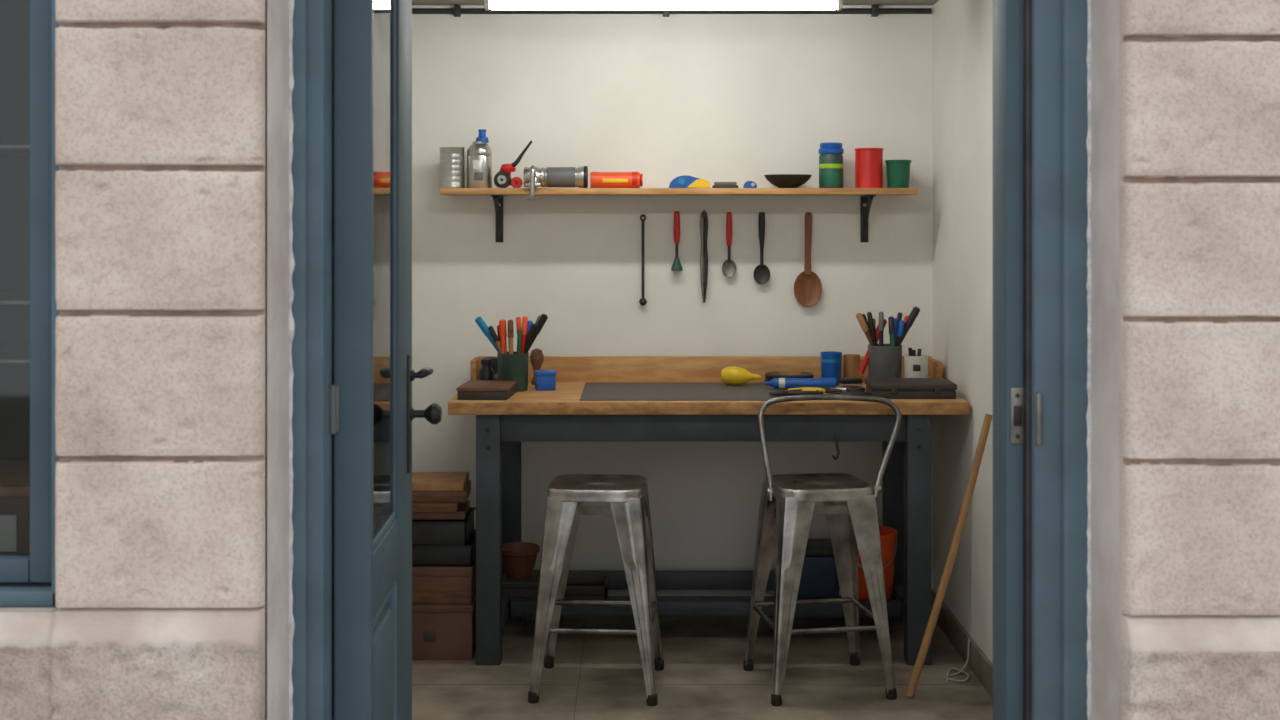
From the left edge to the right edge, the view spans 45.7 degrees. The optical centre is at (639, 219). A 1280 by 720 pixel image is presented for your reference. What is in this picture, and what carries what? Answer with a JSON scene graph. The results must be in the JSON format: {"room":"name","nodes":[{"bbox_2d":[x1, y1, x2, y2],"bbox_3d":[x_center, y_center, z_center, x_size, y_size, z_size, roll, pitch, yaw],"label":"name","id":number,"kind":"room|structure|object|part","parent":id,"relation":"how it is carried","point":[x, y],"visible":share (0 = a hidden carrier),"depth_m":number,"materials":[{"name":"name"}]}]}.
{"room":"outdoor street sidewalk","nodes":[
{"label":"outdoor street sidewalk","id":0,"kind":"room"},
{"bbox_2d":[0,0,29,458],"bbox_3d":[-1.711,0.310,3.350,1.578,2.400,0.100,0,0,0],"label":"wall","id":1,"kind":"structure","parent":0,"point":[14,14],"depth_m":3.30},
{"bbox_2d":[0,0,1279,719],"bbox_3d":[-0.300,0.210,2.156,4.600,2.600,0.288,0,0,0],"label":"wall","id":2,"kind":"structure","parent":0,"point":[172,116],"depth_m":2.03,"materials":[{"name":"stone"}]},
{"bbox_2d":[0,0,59,606],"bbox_3d":[-1.202,-0.057,2.095,0.835,1.166,0.070,0,0,0],"label":"frame","id":3,"kind":"object","parent":2,"relation":"attached to","point":[26,579],"visible":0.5,"depth_m":2.08,"materials":[{"name":"blue paint"}]},
{"bbox_2d":[329,385,339,433],"bbox_3d":[-0.457,0.360,2.264,0.016,1.672,0.016,0,0,0],"label":"hinges","id":4,"kind":"object","parent":2,"relation":"attached to","point":[334,390],"visible":1,"depth_m":2.26,"materials":[{"name":"grey metal"}]},
{"bbox_2d":[334,0,441,719],"bbox_3d":[-0.406,0.450,2.536,0.118,2.080,0.532,0,0,-2],"label":"leaf","id":5,"kind":"object","parent":2,"relation":"attached to","point":[373,575],"depth_m":2.27,"materials":[{"name":"blue paint"}]},
{"bbox_2d":[373,0,390,536],"bbox_3d":[-0.417,0.020,2.442,0.004,0.972,0.288,0,0,-2],"label":"glass pane","id":6,"kind":"object","parent":5,"relation":"attached to","point":[381,8],"visible":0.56,"depth_m":2.46,"materials":[{"name":"clear glass"}]},
{"bbox_3d":[-0.385,0.345,2.748,0.060,0.210,0.106,0,0,0],"label":"handle","id":7,"kind":"part","parent":5,"relation":"part of","materials":[{"name":"black metal"}]},
{"bbox_2d":[291,0,1087,719],"bbox_3d":[0.072,0.400,2.268,1.160,2.220,0.143,0,0,0],"label":"trim","id":8,"kind":"structure","parent":2,"relation":"attached to","point":[1040,100],"depth_m":2.21,"materials":[{"name":"blue wood"}]},
{"bbox_2d":[289,0,1091,719],"bbox_3d":[0.073,0.410,2.199,1.172,2.200,0.014,0,0,0],"label":"trim caulk","id":9,"kind":"structure","parent":2,"relation":"attached to","point":[291,2],"depth_m":2.20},
{"bbox_2d":[1010,387,1040,444],"bbox_3d":[0.571,0.290,2.234,0.018,0.084,0.054,0,0,-38],"label":"strike plate","id":10,"kind":"object","parent":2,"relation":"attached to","point":[1016,393],"visible":1,"depth_m":2.25,"materials":[{"name":"metal"}]},
{"bbox_2d":[412,5,932,595],"bbox_3d":[0.152,0.343,5.880,2.145,2.335,0.100,0,0,0],"label":"wall","id":11,"kind":"structure","parent":0,"point":[739,98],"depth_m":5.83,"materials":[{"name":"paint"}]},
{"bbox_2d":[491,195,502,241],"bbox_3d":[-0.540,-0.004,5.735,0.030,0.180,0.190,0,0,0],"label":"shelf bracket","id":12,"kind":"object","parent":11,"relation":"attached to","point":[498,199],"visible":1,"depth_m":5.81,"materials":[{"name":"metal"}]},
{"bbox_2d":[639,214,646,305],"bbox_3d":[0.011,0.153,5.810,0.032,0.352,0.041,0,0,0],"label":"rod","id":13,"kind":"object","parent":11,"relation":"attached to","point":[642,301],"visible":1,"depth_m":5.80,"materials":[{"name":"metal"}]},
{"bbox_2d":[412,5,931,16],"bbox_3d":[0.113,-0.801,5.812,2.005,0.043,0.034,0,0,0],"label":"trim","id":14,"kind":"structure","parent":11,"relation":"attached to","point":[457,10],"depth_m":5.80,"materials":[{"name":"metal"}]},
{"bbox_2d":[671,211,682,270],"bbox_3d":[0.141,0.081,5.805,0.044,0.230,0.044,0,0,45],"label":"brush","id":15,"kind":"object","parent":11,"relation":"attached to","point":[676,266],"visible":1,"depth_m":5.79,"materials":[{"name":"red paint"}]},
{"bbox_2d":[440,188,917,195],"bbox_3d":[0.144,-0.106,5.713,1.764,0.024,0.235,0,0,0],"label":"wall shelf","id":16,"kind":"object","parent":11,"relation":"attached to","point":[443,191],"visible":1,"depth_m":5.59,"materials":[{"name":"brown wood"}]},
{"bbox_2d":[439,147,464,187],"bbox_3d":[-0.705,-0.195,5.700,0.096,0.154,0.096,0,0,0],"label":"tin can","id":17,"kind":"object","parent":16,"relation":"on","point":[452,159],"visible":0.91,"depth_m":5.66,"materials":[{"name":"metal"}]},
{"bbox_2d":[467,129,491,187],"bbox_3d":[-0.603,-0.230,5.699,0.094,0.223,0.096,0,0,0],"label":"spray bottle","id":18,"kind":"object","parent":16,"relation":"on","point":[479,154],"visible":0.96,"depth_m":5.66,"materials":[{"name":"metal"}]},
{"bbox_2d":[494,141,532,187],"bbox_3d":[-0.474,-0.208,5.686,0.145,0.180,0.069,0,0,0],"label":"tape dispenser","id":19,"kind":"object","parent":16,"relation":"on","point":[502,179],"visible":0.98,"depth_m":5.67,"materials":[{"name":"red plastic"}]},
{"bbox_2d":[524,165,540,201],"bbox_3d":[-0.395,-0.135,5.608,0.060,0.136,0.084,0,0,0],"label":"c-clamp","id":20,"kind":"object","parent":16,"relation":"on","point":[533,183],"visible":1,"depth_m":5.57,"materials":[{"name":"metal"}]},
{"bbox_2d":[523,166,587,187],"bbox_3d":[-0.316,-0.161,5.700,0.238,0.085,0.085,0,0,0],"label":"flashlight","id":21,"kind":"object","parent":16,"relation":"on","point":[547,176],"visible":0.98,"depth_m":5.67,"materials":[{"name":"metal"}]},
{"bbox_2d":[590,172,642,187],"bbox_3d":[-0.088,-0.150,5.699,0.196,0.064,0.064,0,0,0],"label":"spray can","id":22,"kind":"object","parent":16,"relation":"on","point":[597,179],"visible":0.98,"depth_m":5.67,"materials":[{"name":"orange plastic"}]},
{"bbox_2d":[669,175,709,187],"bbox_3d":[0.185,-0.142,5.696,0.154,0.049,0.044,0,0,0],"label":"tape dispenser","id":23,"kind":"object","parent":16,"relation":"on","point":[684,181],"visible":0.96,"depth_m":5.68,"materials":[{"name":"blue plastic"}]},
{"bbox_2d":[712,182,737,187],"bbox_3d":[0.320,-0.131,5.690,0.096,0.025,0.040,0,0,0],"label":"stone","id":24,"kind":"object","parent":16,"relation":"on","point":[716,184],"visible":0.9,"depth_m":5.67,"materials":[{"name":"grey stone"}]},
{"bbox_2d":[743,181,756,187],"bbox_3d":[0.413,-0.132,5.690,0.050,0.028,0.030,0,0,0],"label":"pencil sharpener","id":25,"kind":"object","parent":16,"relation":"on","point":[749,184],"visible":0.95,"depth_m":5.68,"materials":[{"name":"blue plastic"}]},
{"bbox_2d":[764,174,811,187],"bbox_3d":[0.556,-0.143,5.700,0.180,0.051,0.180,0,0,0],"label":"bowl","id":26,"kind":"object","parent":16,"relation":"on","point":[779,180],"visible":0.84,"depth_m":5.64,"materials":[{"name":"black plastic"}]},
{"bbox_2d":[819,143,843,187],"bbox_3d":[0.718,-0.203,5.700,0.094,0.171,0.094,0,0,0],"label":"paint jar","id":27,"kind":"object","parent":16,"relation":"on","point":[831,157],"visible":0.93,"depth_m":5.66,"materials":[{"name":"green plastic"}]},
{"bbox_2d":[854,148,882,187],"bbox_3d":[0.860,-0.194,5.700,0.108,0.151,0.108,0,0,0],"label":"paint can","id":28,"kind":"object","parent":16,"relation":"on","point":[868,161],"visible":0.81,"depth_m":5.66,"materials":[{"name":"red metal"}]},
{"bbox_2d":[885,160,910,187],"bbox_3d":[0.970,-0.172,5.700,0.098,0.107,0.098,0,0,0],"label":"cup","id":29,"kind":"object","parent":16,"relation":"on","point":[898,171],"visible":0.87,"depth_m":5.66,"materials":[{"name":"plastic"}]},
{"bbox_2d":[700,210,707,302],"bbox_3d":[0.243,0.139,5.809,0.029,0.357,0.036,0,0,-28],"label":"tongs","id":30,"kind":"object","parent":11,"relation":"hanging from","point":[704,218],"visible":1,"depth_m":5.80,"materials":[{"name":"metal"}]},
{"bbox_2d":[722,212,735,276],"bbox_3d":[0.342,0.094,5.803,0.042,0.252,0.041,0,0,43],"label":"metal spoon","id":31,"kind":"object","parent":11,"relation":"attached to","point":[729,266],"visible":1,"depth_m":5.80,"materials":[{"name":"red paint"}]},
{"bbox_2d":[753,212,769,284],"bbox_3d":[0.466,0.108,5.803,0.048,0.277,0.044,0,0,42],"label":"spoon","id":32,"kind":"object","parent":11,"relation":"attached to","point":[761,274],"visible":1,"depth_m":5.80,"materials":[{"name":"plastic"}]},
{"bbox_2d":[794,212,821,306],"bbox_3d":[0.642,0.151,5.810,0.108,0.363,0.039,0,0,0],"label":"wooden spoon","id":33,"kind":"object","parent":11,"relation":"attached to","point":[807,285],"visible":1,"depth_m":5.80,"materials":[{"name":"brown wood"}]},
{"bbox_2d":[860,195,875,241],"bbox_3d":[0.862,-0.004,5.735,0.030,0.180,0.190,0,0,0],"label":"shelf bracket","id":34,"kind":"object","parent":11,"relation":"attached to","point":[865,203],"visible":1,"depth_m":5.82,"materials":[{"name":"metal"}]},
{"bbox_2d":[412,0,938,4],"bbox_3d":[0.152,-0.875,4.115,2.145,0.100,3.630,0,0,0],"label":"ceiling","id":35,"kind":"structure","parent":0,"point":[414,2],"depth_m":5.75,"materials":[{"name":"paint"}]},
{"bbox_2d":[484,0,842,9],"bbox_3d":[0.078,-0.763,5.050,1.188,0.124,0.052,0,0,0],"label":"fluorescent light","id":36,"kind":"object","parent":35,"relation":"attached to","point":[488,4],"visible":1,"depth_m":5.03,"materials":[{"name":"white plastic"}]},
{"bbox_2d":[412,617,992,719],"bbox_3d":[0.152,1.560,3.965,2.145,0.100,3.930,0,0,0],"label":"floor","id":37,"kind":"structure","parent":0,"point":[695,650],"depth_m":5.01,"materials":[{"name":"concrete"}]},
{"bbox_2d":[412,595,475,659],"bbox_3d":[-0.719,1.415,5.348,0.293,0.190,0.313,0,0,0],"label":"storage box","id":38,"kind":"object","parent":37,"relation":"on","point":[439,631],"visible":0.46,"depth_m":5.20,"materials":[{"name":"brown cardboard"}]},
{"bbox_2d":[412,559,475,603],"bbox_3d":[-0.715,1.256,5.350,0.281,0.128,0.290,0,0,0],"label":"storage box","id":39,"kind":"object","parent":38,"relation":"on","point":[430,584],"visible":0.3,"depth_m":5.21,"materials":[{"name":"brown wood"}]},
{"bbox_2d":[412,507,475,565],"bbox_3d":[-0.719,1.116,5.360,0.294,0.152,0.292,0,0,0],"label":"plastic tray","id":40,"kind":"object","parent":39,"relation":"on","point":[434,542],"visible":0.52,"depth_m":5.23,"materials":[{"name":"black plastic"}]},
{"bbox_2d":[412,472,470,519],"bbox_3d":[-0.731,0.974,5.363,0.264,0.128,0.250,0,0,0],"label":"wooden tray","id":41,"kind":"object","parent":40,"relation":"on","point":[435,495],"visible":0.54,"depth_m":5.25,"materials":[{"name":"brown wood"}]},
{"bbox_2d":[528,474,663,705],"bbox_3d":[-0.135,1.180,4.925,0.407,0.660,0.407,0,0,4],"label":"metal bar stool","id":42,"kind":"object","parent":37,"relation":"on","point":[627,495],"visible":1,"depth_m":4.77,"materials":[{"name":"metal"}]},
{"bbox_3d":[-0.290,1.181,4.790,0.138,0.615,0.144,0,0,-41],"label":"leg","id":43,"kind":"part","parent":42,"relation":"part of","materials":[{"name":"metal"}]},
{"bbox_3d":[-0.270,1.181,5.080,0.144,0.615,0.138,0,0,-41],"label":"leg","id":44,"kind":"part","parent":42,"relation":"part of","materials":[{"name":"metal"}]},
{"bbox_3d":[-0.135,0.869,4.925,0.324,0.038,0.324,0,0,0],"label":"seat","id":45,"kind":"part","parent":42,"relation":"part of","materials":[{"name":"metal"}]},
{"bbox_3d":[0.000,1.181,4.770,0.144,0.615,0.138,0,0,-41],"label":"leg","id":46,"kind":"part","parent":42,"relation":"part of","materials":[{"name":"metal"}]},
{"bbox_3d":[0.020,1.181,5.060,0.138,0.615,0.144,0,0,-41],"label":"leg","id":47,"kind":"part","parent":42,"relation":"part of","materials":[{"name":"metal"}]},
{"bbox_2d":[448,348,968,664],"bbox_3d":[0.232,0.994,5.446,1.761,1.032,0.658,0,0,0],"label":"workbench","id":48,"kind":"object","parent":37,"relation":"on","point":[559,414],"depth_m":5.15,"materials":[{"name":"brown wood"}]},
{"bbox_2d":[479,359,493,379],"bbox_3d":[-0.560,0.559,5.540,0.056,0.107,0.056,0,0,0],"label":"ink bottle","id":49,"kind":"object","parent":48,"relation":"on","point":[486,372],"visible":0.7,"depth_m":5.52,"materials":[{"name":"black glass"}]},
{"bbox_2d":[456,380,517,399],"bbox_3d":[-0.530,0.592,5.280,0.176,0.042,0.246,0,0,3],"label":"wooden box","id":50,"kind":"object","parent":48,"relation":"on","point":[472,389],"visible":1,"depth_m":5.16,"materials":[{"name":"brown wood"}]},
{"bbox_2d":[483,357,497,379],"bbox_3d":[-0.555,0.563,5.650,0.058,0.100,0.058,0,0,0],"label":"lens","id":51,"kind":"object","parent":48,"relation":"on","point":[495,362],"visible":0.37,"depth_m":5.63,"materials":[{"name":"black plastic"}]},
{"bbox_2d":[475,314,547,391],"bbox_3d":[-0.461,0.475,5.458,0.262,0.276,0.117,0,0,0],"label":"pencil cup","id":52,"kind":"object","parent":48,"relation":"on","point":[512,365],"visible":0.91,"depth_m":5.42,"materials":[{"name":"green ceramic"}]},
{"bbox_2d":[502,570,539,610],"bbox_3d":[-0.430,1.357,5.561,0.146,0.105,0.203,0,0,0],"label":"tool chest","id":53,"kind":"object","parent":48,"relation":"on","point":[524,588],"visible":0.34,"depth_m":5.47,"materials":[{"name":"metal"}]},
{"bbox_2d":[502,542,539,578],"bbox_3d":[-0.445,1.250,5.560,0.154,0.110,0.154,0,0,0],"label":"clay pot","id":54,"kind":"object","parent":53,"relation":"on","point":[518,558],"visible":0.89,"depth_m":5.51,"materials":[{"name":"ceramic"}]},
{"bbox_3d":[-0.385,0.545,5.660,0.052,0.135,0.052,0,0,0],"label":"wood knob","id":55,"kind":"part","parent":48,"relation":"part of","materials":[{"name":"brown wood"}]},
{"bbox_2d":[534,370,555,390],"bbox_3d":[-0.343,0.579,5.485,0.076,0.068,0.076,0,0,-9],"label":"tin","id":56,"kind":"object","parent":48,"relation":"on","point":[545,380],"visible":1,"depth_m":5.45,"materials":[{"name":"plastic"}]},
{"bbox_2d":[564,576,607,598],"bbox_3d":[-0.233,1.370,5.585,0.225,0.080,0.170,0,0,0],"label":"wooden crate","id":57,"kind":"object","parent":48,"relation":"on","point":[571,591],"visible":0.37,"depth_m":5.50,"materials":[{"name":"brown wood"}]},
{"bbox_2d":[580,382,787,400],"bbox_3d":[0.177,0.612,5.423,0.765,0.003,0.555,0,0,0],"label":"cutting mat","id":58,"kind":"object","parent":48,"relation":"on","point":[592,391],"visible":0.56,"depth_m":5.40,"materials":[{"name":"grey rubber"}]},
{"bbox_2d":[721,366,760,384],"bbox_3d":[0.372,0.574,5.594,0.146,0.070,0.070,0,0,0],"label":"glue bottle","id":59,"kind":"object","parent":58,"relation":"on","point":[733,375],"visible":1,"depth_m":5.57,"materials":[{"name":"yellow plastic"}]},
{"bbox_2d":[765,371,813,381],"bbox_3d":[0.555,0.589,5.640,0.180,0.043,0.180,0,0,0],"label":"tape roll","id":60,"kind":"object","parent":58,"relation":"on","point":[769,376],"visible":0.48,"depth_m":5.60,"materials":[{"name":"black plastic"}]},
{"bbox_2d":[768,389,822,395],"bbox_3d":[0.537,0.599,5.258,0.187,0.020,0.074,0,0,-12],"label":"pliers","id":61,"kind":"object","parent":58,"relation":"on","point":[795,391],"visible":0.91,"depth_m":5.24,"materials":[{"name":"black metal"}]},
{"bbox_2d":[764,378,835,388],"bbox_3d":[0.575,0.589,5.463,0.260,0.042,0.042,0,0,3],"label":"tube","id":62,"kind":"object","parent":48,"relation":"on","point":[776,383],"visible":0.91,"depth_m":5.45,"materials":[{"name":"blue plastic"}]},
{"bbox_2d":[788,387,841,392],"bbox_3d":[0.616,0.599,5.319,0.190,0.020,0.076,0,0,0],"label":"pliers","id":63,"kind":"object","parent":48,"relation":"on","point":[825,390],"visible":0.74,"depth_m":5.32,"materials":[{"name":"yellow plastic"}]},
{"bbox_2d":[797,539,838,598],"bbox_3d":[0.620,1.300,5.570,0.220,0.220,0.200,0,0,0],"label":"storage bin","id":64,"kind":"object","parent":48,"relation":"on","point":[819,578],"visible":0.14,"depth_m":5.48,"materials":[{"name":"blue plastic"}]},
{"bbox_2d":[821,351,841,385],"bbox_3d":[0.710,0.552,5.630,0.080,0.122,0.080,0,0,0],"label":"plastic cup","id":65,"kind":"object","parent":48,"relation":"on","point":[831,361],"visible":0.76,"depth_m":5.60,"materials":[{"name":"blue plastic"}]},
{"bbox_2d":[832,436,839,459],"bbox_3d":[0.665,0.775,5.148,0.027,0.079,0.016,0,0,0],"label":"hook","id":66,"kind":"object","parent":48,"relation":"hanging from","point":[836,439],"visible":1,"depth_m":5.14,"materials":[{"name":"metal"}]},
{"bbox_2d":[833,385,864,391],"bbox_3d":[0.706,0.603,5.413,0.191,0.016,0.104,0,0,0],"label":"scissors","id":67,"kind":"object","parent":48,"relation":"on","point":[849,387],"visible":0.72,"depth_m":5.39,"materials":[{"name":"black plastic"}]},
{"bbox_2d":[829,391,871,395],"bbox_3d":[0.711,0.599,5.208,0.159,0.019,0.066,0,0,-15],"label":"cutter","id":68,"kind":"object","parent":48,"relation":"on","point":[864,393],"visible":0.48,"depth_m":5.19,"materials":[{"name":"black plastic"}]},
{"bbox_2d":[839,378,862,386],"bbox_3d":[0.762,0.593,5.495,0.081,0.040,0.044,0,0,-6],"label":"brush","id":69,"kind":"object","parent":48,"relation":"on","point":[843,381],"visible":0.77,"depth_m":5.48,"materials":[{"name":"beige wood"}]},
{"bbox_2d":[843,354,867,377],"bbox_3d":[0.799,0.558,5.655,0.084,0.110,0.064,0,0,30],"label":"enamel mug","id":70,"kind":"object","parent":48,"relation":"on","point":[851,362],"visible":0.63,"depth_m":5.63,"materials":[{"name":"brown metal"}]},
{"bbox_2d":[858,525,897,598],"bbox_3d":[0.842,1.274,5.564,0.206,0.272,0.217,0,0,0],"label":"plastic bucket","id":71,"kind":"object","parent":48,"relation":"on","point":[888,535],"visible":0.38,"depth_m":5.50,"materials":[{"name":"plastic"}]},
{"bbox_2d":[856,307,919,377],"bbox_3d":[0.897,0.463,5.500,0.236,0.300,0.124,0,0,0],"label":"pencil cup","id":72,"kind":"object","parent":48,"relation":"on","point":[882,360],"visible":0.91,"depth_m":5.47,"materials":[{"name":"grey plastic"}]},
{"bbox_2d":[865,378,956,398],"bbox_3d":[0.943,0.587,5.290,0.297,0.052,0.214,0,0,0],"label":"tool case","id":73,"kind":"object","parent":48,"relation":"on","point":[889,388],"visible":0.94,"depth_m":5.19,"materials":[{"name":"black plastic"}]},
{"bbox_2d":[904,348,927,377],"bbox_3d":[0.990,0.535,5.440,0.086,0.156,0.086,0,0,0],"label":"cup","id":74,"kind":"object","parent":48,"relation":"on","point":[915,365],"visible":0.67,"depth_m":5.41,"materials":[{"name":"ceramic"}]},
{"bbox_2d":[743,394,901,705],"bbox_3d":[0.633,1.047,4.949,0.518,0.927,0.407,0,0,-10],"label":"metal bar stool","id":75,"kind":"object","parent":37,"relation":"on","point":[787,509],"visible":1,"depth_m":4.81,"materials":[{"name":"metal"}]},
{"bbox_3d":[0.411,1.181,5.059,0.138,0.615,0.144,0,0,35],"label":"leg","id":76,"kind":"part","parent":75,"relation":"part of","materials":[{"name":"metal"}]},
{"bbox_3d":[0.459,1.181,4.773,0.144,0.615,0.138,0,0,36],"label":"leg","id":77,"kind":"part","parent":75,"relation":"part of","materials":[{"name":"metal"}]},
{"bbox_3d":[0.578,0.869,4.940,0.316,0.038,0.316,0,0,-10],"label":"seat","id":78,"kind":"part","parent":75,"relation":"part of","materials":[{"name":"metal"}]},
{"bbox_3d":[0.633,0.749,4.991,0.483,0.332,0.199,0,0,0],"label":"backrest","id":79,"kind":"part","parent":75,"relation":"part of","materials":[{"name":"metal"}]},
{"bbox_3d":[0.697,1.181,5.107,0.144,0.615,0.138,0,0,35],"label":"leg","id":80,"kind":"part","parent":75,"relation":"part of","materials":[{"name":"metal"}]},
{"bbox_3d":[0.745,1.181,4.821,0.138,0.615,0.144,0,0,36],"label":"leg","id":81,"kind":"part","parent":75,"relation":"part of","materials":[{"name":"metal"}]},
{"bbox_2d":[905,413,992,696],"bbox_3d":[0.979,1.060,4.801,0.282,0.892,0.028,0,0,-5],"label":"wooden stick","id":82,"kind":"object","parent":37,"relation":"on","point":[923,650],"visible":1,"depth_m":4.79,"materials":[{"name":"beige wood"}]},
{"bbox_2d":[943,639,969,682],"bbox_3d":[1.046,1.460,5.023,0.086,0.101,0.183,0,0,13],"label":"power cord","id":83,"kind":"object","parent":37,"relation":"on","point":[947,676],"visible":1,"depth_m":5.03,"materials":[{"name":"grey rubber"}]},
{"bbox_2d":[933,0,992,663],"bbox_3d":[1.175,0.343,4.065,0.100,2.335,3.530,0,0,0],"label":"wall","id":84,"kind":"structure","parent":0,"point":[962,29],"depth_m":5.28,"materials":[{"name":"paint"}]},
{"bbox_2d":[412,617,979,719],"bbox_3d":[-0.293,1.510,4.153,1.774,0.001,3.032,0,0,27],"label":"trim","id":85,"kind":"structure","parent":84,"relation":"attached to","point":[578,684],"depth_m":4.93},
{"bbox_2d":[931,589,992,697],"bbox_3d":[1.118,1.462,4.072,0.014,0.095,3.505,0,0,0],"label":"baseboard","id":86,"kind":"structure","parent":84,"relation":"attached to","point":[981,666],"depth_m":5.18,"materials":[{"name":"paint"}]},
{"bbox_3d":[-1.761,1.560,2.850,1.678,0.100,1.100,0,0,0],"label":"floor","id":87,"kind":"structure","parent":0,"visible":0},
{"bbox_2d":[0,145,29,363],"bbox_3d":[-1.415,0.560,2.675,0.970,1.900,0.350,0,0,0],"label":"metal rack","id":88,"kind":"object","parent":87,"relation":"on","point":[10,353],"visible":0.02,"depth_m":2.60,"materials":[{"name":"metal"}]},
{"bbox_2d":[0,459,29,552],"bbox_3d":[-1.107,0.506,2.660,0.295,0.129,0.290,0,0,0],"label":"cardboard box","id":89,"kind":"object","parent":88,"relation":"on","point":[14,473],"visible":0.11,"depth_m":2.52,"materials":[{"name":"cardboard"}]}
]}

